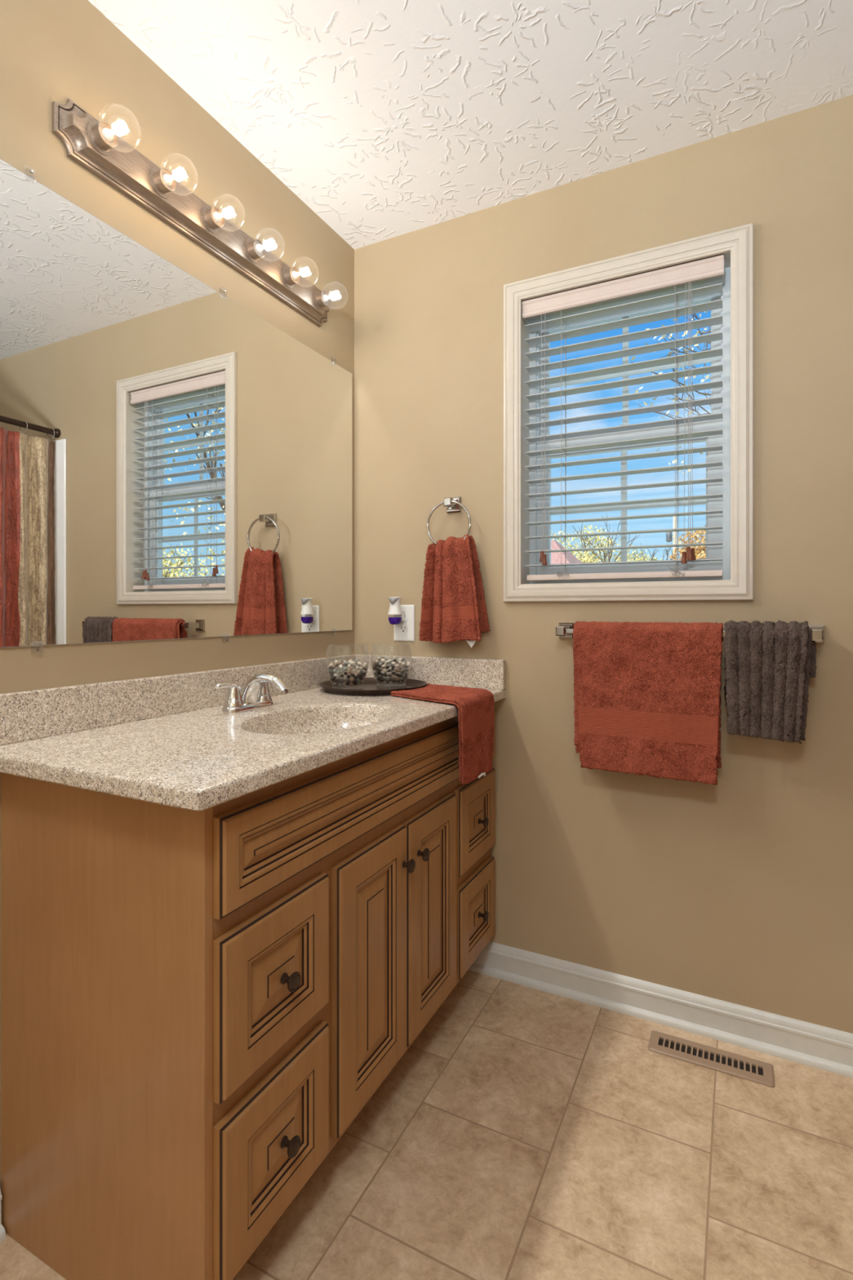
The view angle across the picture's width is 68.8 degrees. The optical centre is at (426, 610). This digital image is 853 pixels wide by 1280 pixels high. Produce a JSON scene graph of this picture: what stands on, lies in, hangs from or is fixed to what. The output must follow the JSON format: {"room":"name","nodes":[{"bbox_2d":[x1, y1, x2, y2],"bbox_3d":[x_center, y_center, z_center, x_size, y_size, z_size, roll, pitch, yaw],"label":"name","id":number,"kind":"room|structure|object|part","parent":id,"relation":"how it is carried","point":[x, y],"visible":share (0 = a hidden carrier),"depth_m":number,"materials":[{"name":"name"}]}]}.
{"room":"bathroom","nodes":[
{"label":"bathroom","id":0,"kind":"room"},
{"bbox_2d":[0,0,354,1189],"bbox_3d":[-0.948,-0.070,1.031,0.160,2.440,3.070,0,0,27],"label":"wall","id":1,"kind":"structure","parent":0,"point":[57,51],"depth_m":1.44,"materials":[{"name":"beige paint"}]},
{"bbox_2d":[0,1189,5,1242],"bbox_3d":[-1.134,1.103,0.455,0.027,0.094,1.554,0,0,27],"label":"baseboard","id":2,"kind":"structure","parent":1,"relation":"attached to","point":[2,1233],"depth_m":1.14,"materials":[{"name":"white paint"}]},
{"bbox_2d":[0,159,352,654],"bbox_3d":[-0.537,-0.385,1.655,0.011,0.938,1.224,0,0,27],"label":"wall mirror","id":3,"kind":"object","parent":1,"relation":"attached to","point":[175,463],"visible":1,"depth_m":1.43,"materials":[{"name":"silver glass"}]},
{"bbox_2d":[0,654,355,745],"bbox_3d":[-0.533,0.201,1.651,0.020,0.094,1.226,0,0,27],"label":"backsplash","id":4,"kind":"structure","parent":1,"relation":"attached to","point":[33,714],"depth_m":1.38,"materials":[{"name":"beige stone"}]},
{"bbox_2d":[52,98,341,326],"bbox_3d":[-0.482,-0.988,1.625,0.136,0.115,0.918,0,0,27],"label":"vanity light","id":5,"kind":"object","parent":1,"relation":"attached to","point":[95,145],"visible":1,"depth_m":1.49,"materials":[{"name":"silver metal"}]},
{"bbox_2d":[86,120,117,155],"bbox_3d":[-0.671,-0.988,1.297,0.027,0.060,0.060,0,0,27],"label":"socket","id":6,"kind":"object","parent":5,"relation":"attached to","point":[100,141],"depth_m":1.29,"materials":[{"name":"silver metal"}]},
{"bbox_3d":[-0.653,-0.988,1.288,0.031,0.022,0.023,0,0,27],"label":"bulb stem","id":7,"kind":"part","parent":5,"relation":"part of","materials":[{"name":"white glass"}]},
{"bbox_2d":[149,167,176,198],"bbox_3d":[-0.603,-0.988,1.432,0.027,0.060,0.060,0,0,27],"label":"socket","id":8,"kind":"object","parent":5,"relation":"attached to","point":[162,185],"depth_m":1.42,"materials":[{"name":"silver metal"}]},
{"bbox_3d":[-0.585,-0.988,1.423,0.031,0.022,0.023,0,0,27],"label":"bulb stem","id":9,"kind":"part","parent":5,"relation":"part of","materials":[{"name":"white glass"}]},
{"bbox_2d":[200,205,224,233],"bbox_3d":[-0.534,-0.988,1.567,0.027,0.060,0.060,0,0,27],"label":"socket","id":10,"kind":"object","parent":5,"relation":"attached to","point":[212,221],"depth_m":1.56,"materials":[{"name":"silver metal"}]},
{"bbox_3d":[-0.516,-0.988,1.558,0.031,0.022,0.023,0,0,27],"label":"bulb stem","id":11,"kind":"part","parent":5,"relation":"part of","materials":[{"name":"white glass"}]},
{"bbox_2d":[244,238,265,262],"bbox_3d":[-0.466,-0.988,1.702,0.027,0.060,0.060,0,0,27],"label":"socket","id":12,"kind":"object","parent":5,"relation":"attached to","point":[254,251],"depth_m":1.69,"materials":[{"name":"silver metal"}]},
{"bbox_3d":[-0.448,-0.988,1.694,0.031,0.022,0.023,0,0,27],"label":"bulb stem","id":13,"kind":"part","parent":5,"relation":"part of","materials":[{"name":"white glass"}]},
{"bbox_2d":[281,266,299,288],"bbox_3d":[-0.398,-0.988,1.838,0.027,0.060,0.060,0,0,27],"label":"socket","id":14,"kind":"object","parent":5,"relation":"attached to","point":[290,275],"depth_m":1.83,"materials":[{"name":"silver metal"}]},
{"bbox_3d":[-0.380,-0.988,1.829,0.031,0.022,0.023,0,0,27],"label":"bulb stem","id":15,"kind":"part","parent":5,"relation":"part of","materials":[{"name":"white glass"}]},
{"bbox_2d":[313,289,329,310],"bbox_3d":[-0.330,-0.988,1.973,0.027,0.060,0.060,0,0,27],"label":"socket","id":16,"kind":"object","parent":5,"relation":"attached to","point":[321,299],"depth_m":1.96,"materials":[{"name":"silver metal"}]},
{"bbox_3d":[-0.312,-0.988,1.964,0.031,0.022,0.023,0,0,27],"label":"bulb stem","id":17,"kind":"part","parent":5,"relation":"part of","materials":[{"name":"white glass"}]},
{"bbox_2d":[0,969,852,1279],"bbox_3d":[0.208,1.210,0.448,2.750,0.120,3.070,0,0,27],"label":"floor","id":18,"kind":"structure","parent":0,"point":[524,1132],"depth_m":1.29,"materials":[{"name":"beige tile"}]},
{"bbox_2d":[0,709,495,1279],"bbox_3d":[-0.274,0.714,1.562,0.562,0.874,1.188,0,0,27],"label":"vanity cabinet","id":19,"kind":"object","parent":18,"relation":"on","point":[197,1007],"visible":0.97,"depth_m":1.06,"materials":[{"name":"brown wood"}]},
{"bbox_3d":[-0.557,0.714,1.050,0.517,0.874,0.018,0,0,27],"label":"panel","id":20,"kind":"part","parent":19,"relation":"part of","materials":[{"name":"brown wood"}]},
{"bbox_2d":[0,653,505,810],"bbox_3d":[-0.284,0.273,1.537,0.568,0.239,1.247,0,0,27],"label":"countertop","id":21,"kind":"structure","parent":19,"relation":"on","point":[165,740],"depth_m":1.25,"materials":[{"name":"beige stone"}]},
{"bbox_2d":[213,673,288,713],"bbox_3d":[-0.444,0.201,1.567,0.173,0.093,0.173,0,0,-19],"label":"faucet","id":22,"kind":"object","parent":21,"relation":"on","point":[255,695],"visible":1,"depth_m":1.53,"materials":[{"name":"silver metal"}]},
{"bbox_3d":[-0.481,0.183,1.499,0.023,0.027,0.074,0,0,18],"label":"lever","id":23,"kind":"part","parent":22,"relation":"part of","materials":[{"name":"silver metal"}]},
{"bbox_3d":[-0.472,0.207,1.526,0.051,0.060,0.051,0,0,27],"label":"handle","id":24,"kind":"part","parent":22,"relation":"part of","materials":[{"name":"silver metal"}]},
{"bbox_3d":[-0.449,0.239,1.571,0.054,0.016,0.158,0,0,27],"label":"plate","id":25,"kind":"part","parent":22,"relation":"part of","materials":[{"name":"silver metal"}]},
{"bbox_3d":[-0.409,0.199,1.551,0.156,0.089,0.060,0,0,27],"label":"spout","id":26,"kind":"part","parent":22,"relation":"part of","materials":[{"name":"silver metal"}]},
{"bbox_3d":[-0.426,0.207,1.617,0.051,0.060,0.051,0,0,27],"label":"handle","id":27,"kind":"part","parent":22,"relation":"part of","materials":[{"name":"silver metal"}]},
{"bbox_2d":[319,677,426,695],"bbox_3d":[-0.167,0.237,1.958,0.338,0.019,0.338,0,0,27],"label":"serving tray","id":28,"kind":"object","parent":21,"relation":"on","point":[370,687],"visible":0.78,"depth_m":1.97,"materials":[{"name":"brown metal"}]},
{"bbox_2d":[325,644,368,689],"bbox_3d":[-0.247,0.174,1.942,0.135,0.136,0.135,0,0,27],"label":"glass bowl","id":29,"kind":"object","parent":28,"relation":"on","point":[332,644],"visible":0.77,"depth_m":1.93,"materials":[{"name":"clear glass"}]},
{"bbox_2d":[370,642,412,687],"bbox_3d":[-0.114,0.174,2.014,0.135,0.136,0.135,0,0,27],"label":"glass bowl","id":30,"kind":"object","parent":28,"relation":"on","point":[388,642],"visible":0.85,"depth_m":2.01,"materials":[{"name":"clear glass"}]},
{"bbox_2d":[390,683,494,785],"bbox_3d":[0.042,0.342,1.800,0.348,0.233,0.235,0,0,42],"label":"hand towel","id":31,"kind":"object","parent":21,"relation":"on","point":[476,714],"visible":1,"depth_m":1.70,"materials":[{"name":"red fabric"}]},
{"bbox_3d":[-0.251,0.903,1.060,0.020,0.246,0.275,0,0,27],"label":"drawer","id":32,"kind":"part","parent":19,"relation":"part of","materials":[{"name":"brown wood"}]},
{"bbox_3d":[-0.251,0.620,1.060,0.020,0.244,0.275,0,0,27],"label":"drawer","id":33,"kind":"part","parent":19,"relation":"part of","materials":[{"name":"brown wood"}]},
{"bbox_3d":[-0.232,0.903,1.054,0.030,0.031,0.031,0,0,27],"label":"knob","id":34,"kind":"part","parent":19,"relation":"part of","materials":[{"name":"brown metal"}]},
{"bbox_3d":[-0.232,0.625,1.054,0.030,0.031,0.031,0,0,27],"label":"knob","id":35,"kind":"part","parent":19,"relation":"part of","materials":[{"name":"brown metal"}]},
{"bbox_3d":[-0.068,0.664,1.468,0.019,0.774,1.169,0,0,27],"label":"frame","id":36,"kind":"part","parent":19,"relation":"part of","materials":[{"name":"brown wood"}]},
{"bbox_3d":[-0.114,0.762,1.333,0.020,0.524,0.277,0,0,27],"label":"door","id":37,"kind":"part","parent":19,"relation":"part of","materials":[{"name":"brown wood"}]},
{"bbox_3d":[-0.043,0.583,1.429,0.030,0.031,0.031,0,0,27],"label":"knob","id":38,"kind":"part","parent":19,"relation":"part of","materials":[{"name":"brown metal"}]},
{"bbox_3d":[-0.009,0.583,1.495,0.030,0.031,0.031,0,0,27],"label":"knob","id":39,"kind":"part","parent":19,"relation":"part of","materials":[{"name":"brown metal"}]},
{"bbox_3d":[0.014,0.762,1.587,0.020,0.524,0.277,0,0,27],"label":"door","id":40,"kind":"part","parent":19,"relation":"part of","materials":[{"name":"brown wood"}]},
{"bbox_3d":[0.150,0.620,1.856,0.020,0.244,0.276,0,0,27],"label":"drawer","id":41,"kind":"part","parent":19,"relation":"part of","materials":[{"name":"brown wood"}]},
{"bbox_3d":[0.150,0.903,1.856,0.020,0.246,0.276,0,0,27],"label":"drawer","id":42,"kind":"part","parent":19,"relation":"part of","materials":[{"name":"brown wood"}]},
{"bbox_3d":[0.168,0.903,1.847,0.030,0.031,0.031,0,0,27],"label":"knob","id":43,"kind":"part","parent":19,"relation":"part of","materials":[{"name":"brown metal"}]},
{"bbox_3d":[0.168,0.625,1.847,0.030,0.031,0.031,0,0,27],"label":"knob","id":44,"kind":"part","parent":19,"relation":"part of","materials":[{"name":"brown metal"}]},
{"bbox_2d":[648,1030,774,1087],"bbox_3d":[0.728,1.147,1.604,0.291,0.005,0.084,0,0,27],"label":"floor vent","id":45,"kind":"object","parent":18,"relation":"in","point":[713,1058],"visible":1,"depth_m":1.59,"materials":[{"name":"beige metal"}]},
{"bbox_2d":[88,0,852,249],"bbox_3d":[0.208,-1.390,0.448,2.750,0.200,3.070,0,0,27],"label":"ceiling","id":46,"kind":"structure","parent":0,"point":[387,119],"depth_m":1.51,"materials":[{"name":"white paint"}]},
{"bbox_2d":[354,94,852,1033],"bbox_3d":[0.863,-0.070,1.747,2.430,2.440,0.160,0,0,27],"label":"wall","id":47,"kind":"structure","parent":0,"point":[738,890],"depth_m":1.75,"materials":[{"name":"beige paint"}]},
{"bbox_2d":[394,604,414,641],"bbox_3d":[-0.077,0.041,2.127,0.080,0.124,0.008,0,0,27],"label":"wall outlet","id":48,"kind":"object","parent":47,"relation":"attached to","point":[404,631],"visible":0.9,"depth_m":2.12,"materials":[{"name":"white plastic"}]},
{"bbox_2d":[387,596,404,624],"bbox_3d":[-0.104,-0.001,2.106,0.049,0.093,0.053,0,0,27],"label":"air freshener","id":49,"kind":"object","parent":48,"relation":"attached to","point":[395,610],"visible":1,"depth_m":2.09,"materials":[{"name":"white plastic"}]},
{"bbox_2d":[388,617,401,624],"bbox_3d":[-0.106,0.034,2.102,0.048,0.024,0.041,0,0,27],"label":"oil bottle","id":50,"kind":"object","parent":49,"relation":"on","point":[393,620],"depth_m":2.09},
{"bbox_2d":[399,624,408,632],"bbox_3d":[-0.079,0.061,2.125,0.034,0.028,0.002,0,0,27],"label":"receptacle","id":51,"kind":"object","parent":48,"relation":"attached to","point":[402,628],"depth_m":2.12,"materials":[{"name":"white plastic"}]},
{"bbox_2d":[404,613,408,621],"bbox_3d":[-0.079,0.022,2.125,0.034,0.028,0.002,0,0,27],"label":"receptacle","id":52,"kind":"object","parent":48,"relation":"attached to","point":[406,614],"depth_m":2.12,"materials":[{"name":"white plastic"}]},
{"bbox_2d":[426,496,471,545],"bbox_3d":[0.079,-0.286,2.022,0.157,0.174,0.056,0,0,27],"label":"towel ring","id":53,"kind":"object","parent":47,"relation":"attached to","point":[453,504],"visible":0.92,"depth_m":2.02,"materials":[{"name":"silver metal"}]},
{"bbox_3d":[0.079,-0.348,2.022,0.050,0.050,0.056,0,0,27],"label":"post","id":54,"kind":"part","parent":53,"relation":"part of","materials":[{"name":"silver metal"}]},
{"bbox_2d":[418,534,489,647],"bbox_3d":[0.082,-0.064,1.990,0.235,0.361,0.070,0,0,27],"label":"hand towel","id":55,"kind":"object","parent":53,"relation":"hanging from","point":[454,607],"visible":1,"depth_m":1.97,"materials":[{"name":"red fabric"}]},
{"bbox_2d":[503,222,753,601],"bbox_3d":[0.589,-0.526,1.873,0.696,0.996,0.178,0,0,27],"label":"window","id":56,"kind":"structure","parent":47,"relation":"in","point":[736,243],"depth_m":1.83,"materials":[{"name":"white paint"}]},
{"bbox_2d":[522,254,724,581],"bbox_3d":[0.566,-0.529,1.842,0.571,0.878,0.074,0,0,27],"label":"window blind","id":57,"kind":"object","parent":56,"relation":"attached to","point":[709,271],"visible":1,"depth_m":1.83,"materials":[{"name":"white plastic"}]},
{"bbox_3d":[0.355,-0.553,1.925,0.003,0.742,0.009,0,0,-7],"label":"pull cord","id":58,"kind":"part","parent":57,"relation":"part of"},
{"bbox_3d":[0.364,-0.548,1.917,0.001,0.752,0.008,0,0,27],"label":"pull cord","id":59,"kind":"part","parent":57,"relation":"part of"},
{"bbox_3d":[0.414,-0.110,1.894,0.043,0.039,0.007,0,0,27],"label":"loose cord","id":60,"kind":"part","parent":57,"relation":"part of","materials":[{"name":"white fabric"}]},
{"bbox_3d":[0.570,-0.518,1.850,0.332,0.812,0.054,0,0,27],"label":"ladder cord","id":61,"kind":"part","parent":57,"relation":"part of","materials":[{"name":"white fabric"}]},
{"bbox_3d":[0.573,-0.104,1.848,0.552,0.020,0.055,0,0,27],"label":"rail","id":62,"kind":"part","parent":57,"relation":"part of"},
{"bbox_3d":[0.702,-0.110,1.749,0.043,0.038,0.007,0,0,27],"label":"loose cord","id":63,"kind":"part","parent":57,"relation":"part of","materials":[{"name":"white fabric"}]},
{"bbox_3d":[0.723,-0.543,1.740,0.009,0.761,0.003,0,0,-30],"label":"pull cord","id":64,"kind":"part","parent":57,"relation":"part of","materials":[{"name":"white fabric"}]},
{"bbox_3d":[0.730,-0.550,1.737,0.001,0.748,0.008,0,0,27],"label":"pull cord","id":65,"kind":"part","parent":57,"relation":"part of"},
{"bbox_3d":[0.732,-0.547,1.729,0.002,0.754,0.008,0,0,17],"label":"pull cord","id":66,"kind":"part","parent":57,"relation":"part of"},
{"bbox_3d":[0.738,-0.548,1.734,0.003,0.752,0.009,0,0,-7],"label":"pull cord","id":67,"kind":"part","parent":57,"relation":"part of","materials":[{"name":"white fabric"}]},
{"bbox_2d":[550,448,706,561],"bbox_3d":[0.606,-0.319,1.914,0.461,0.351,0.006,0,0,27],"label":"grille","id":68,"kind":"object","parent":56,"relation":"attached to","point":[624,508],"depth_m":1.91,"materials":[{"name":"white plastic"}]},
{"bbox_3d":[0.613,-0.528,1.922,0.590,0.888,0.070,0,0,27],"label":"vinyl frame","id":69,"kind":"part","parent":56,"relation":"part of","materials":[{"name":"white plastic"}]},
{"bbox_2d":[548,315,711,424],"bbox_3d":[0.620,-0.746,1.941,0.485,0.339,0.006,0,0,27],"label":"grille","id":70,"kind":"object","parent":56,"relation":"attached to","point":[625,375],"depth_m":1.95,"materials":[{"name":"white plastic"}]},
{"bbox_3d":[0.608,-0.326,1.911,0.558,0.456,0.026,0,0,27],"label":"sash","id":71,"kind":"part","parent":56,"relation":"part of","materials":[{"name":"white plastic"}]},
{"bbox_3d":[0.622,-0.750,1.938,0.546,0.420,0.024,0,0,27],"label":"sash","id":72,"kind":"part","parent":56,"relation":"part of","materials":[{"name":"white plastic"}]},
{"bbox_2d":[468,941,852,1078],"bbox_3d":[0.677,1.103,1.736,1.203,0.094,0.027,0,0,27],"label":"baseboard","id":73,"kind":"structure","parent":47,"relation":"attached to","point":[810,1044],"depth_m":1.73,"materials":[{"name":"white paint"}]},
{"bbox_2d":[555,622,824,643],"bbox_3d":[0.690,0.059,1.702,0.682,0.046,0.076,0,0,27],"label":"towel bar","id":74,"kind":"object","parent":47,"relation":"attached to","point":[564,630],"visible":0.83,"depth_m":1.80,"materials":[{"name":"silver metal"}]},
{"bbox_3d":[0.406,0.059,1.846,0.046,0.046,0.076,0,0,27],"label":"post","id":75,"kind":"part","parent":74,"relation":"part of","materials":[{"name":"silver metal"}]},
{"bbox_2d":[572,621,724,785],"bbox_3d":[0.601,0.240,1.718,0.395,0.422,0.072,0,0,27],"label":"bath towel","id":76,"kind":"object","parent":74,"relation":"hanging from","point":[647,696],"visible":1,"depth_m":1.68,"materials":[{"name":"red fabric"}]},
{"bbox_2d":[724,620,817,743],"bbox_3d":[0.870,0.175,1.581,0.210,0.302,0.077,0,0,27],"label":"hand towel","id":77,"kind":"object","parent":74,"relation":"hanging from","point":[770,666],"visible":1,"depth_m":1.55,"materials":[{"name":"grey fabric"}]},
{"bbox_3d":[0.974,0.059,1.559,0.046,0.046,0.076,0,0,27],"label":"post","id":78,"kind":"part","parent":74,"relation":"part of","materials":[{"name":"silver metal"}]},
{"label":"outside","id":79,"kind":"structure","parent":0,"visible":0},
{"bbox_3d":[36.434,1.900,74.996,240.000,0.100,157.000,0,0,27],"label":"ground","id":80,"kind":"structure","parent":79,"visible":0},
{"bbox_2d":[551,539,582,566],"bbox_3d":[4.904,-0.675,28.729,6.300,5.050,6.800,0,0,27],"label":"house","id":81,"kind":"structure","parent":80,"relation":"on","point":[556,556],"depth_m":27.07,"materials":[{"name":"pink"}]},
{"bbox_2d":[551,514,648,564],"bbox_3d":[9.026,-1.652,33.480,6.124,7.065,5.435,0,0,-45],"label":"tree","id":82,"kind":"object","parent":80,"relation":"on","point":[589,559],"visible":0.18,"depth_m":33.61,"materials":[{"name":"yellow plant"}]},
{"bbox_2d":[611,539,644,561],"bbox_3d":[18.997,-2.197,58.060,8.362,8.337,8.049,0,0,6],"label":"tree","id":83,"kind":"object","parent":80,"relation":"on","point":[631,540],"visible":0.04,"depth_m":56.10,"materials":[{"name":"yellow plant"}]},
{"bbox_2d":[632,543,680,564],"bbox_3d":[15.590,-1.461,44.045,4.285,6.692,5.809,0,0,13],"label":"tree","id":84,"kind":"object","parent":80,"relation":"on","point":[668,548],"visible":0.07,"depth_m":43.24,"materials":[{"name":"grey plant"}]},
{"bbox_2d":[631,301,711,474],"bbox_3d":[3.753,-1.907,8.693,2.457,7.530,1.846,0,0,-40],"label":"tree","id":85,"kind":"object","parent":80,"relation":"on","point":[696,317],"visible":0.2,"depth_m":8.80,"materials":[{"name":"grey plant"}]},
{"bbox_2d":[666,516,676,557],"bbox_3d":[19.033,-2.800,48.310,0.884,9.300,0.438,0,0,-1],"label":"utility pole","id":86,"kind":"object","parent":80,"relation":"on","point":[668,535],"visible":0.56,"depth_m":48.17,"materials":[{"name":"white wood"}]},
{"bbox_2d":[668,524,706,559],"bbox_3d":[13.326,-1.264,31.114,3.951,6.267,3.568,0,0,15],"label":"tree","id":87,"kind":"object","parent":80,"relation":"on","point":[698,551],"visible":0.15,"depth_m":31.18,"materials":[{"name":"yellow plant"}]}
]}

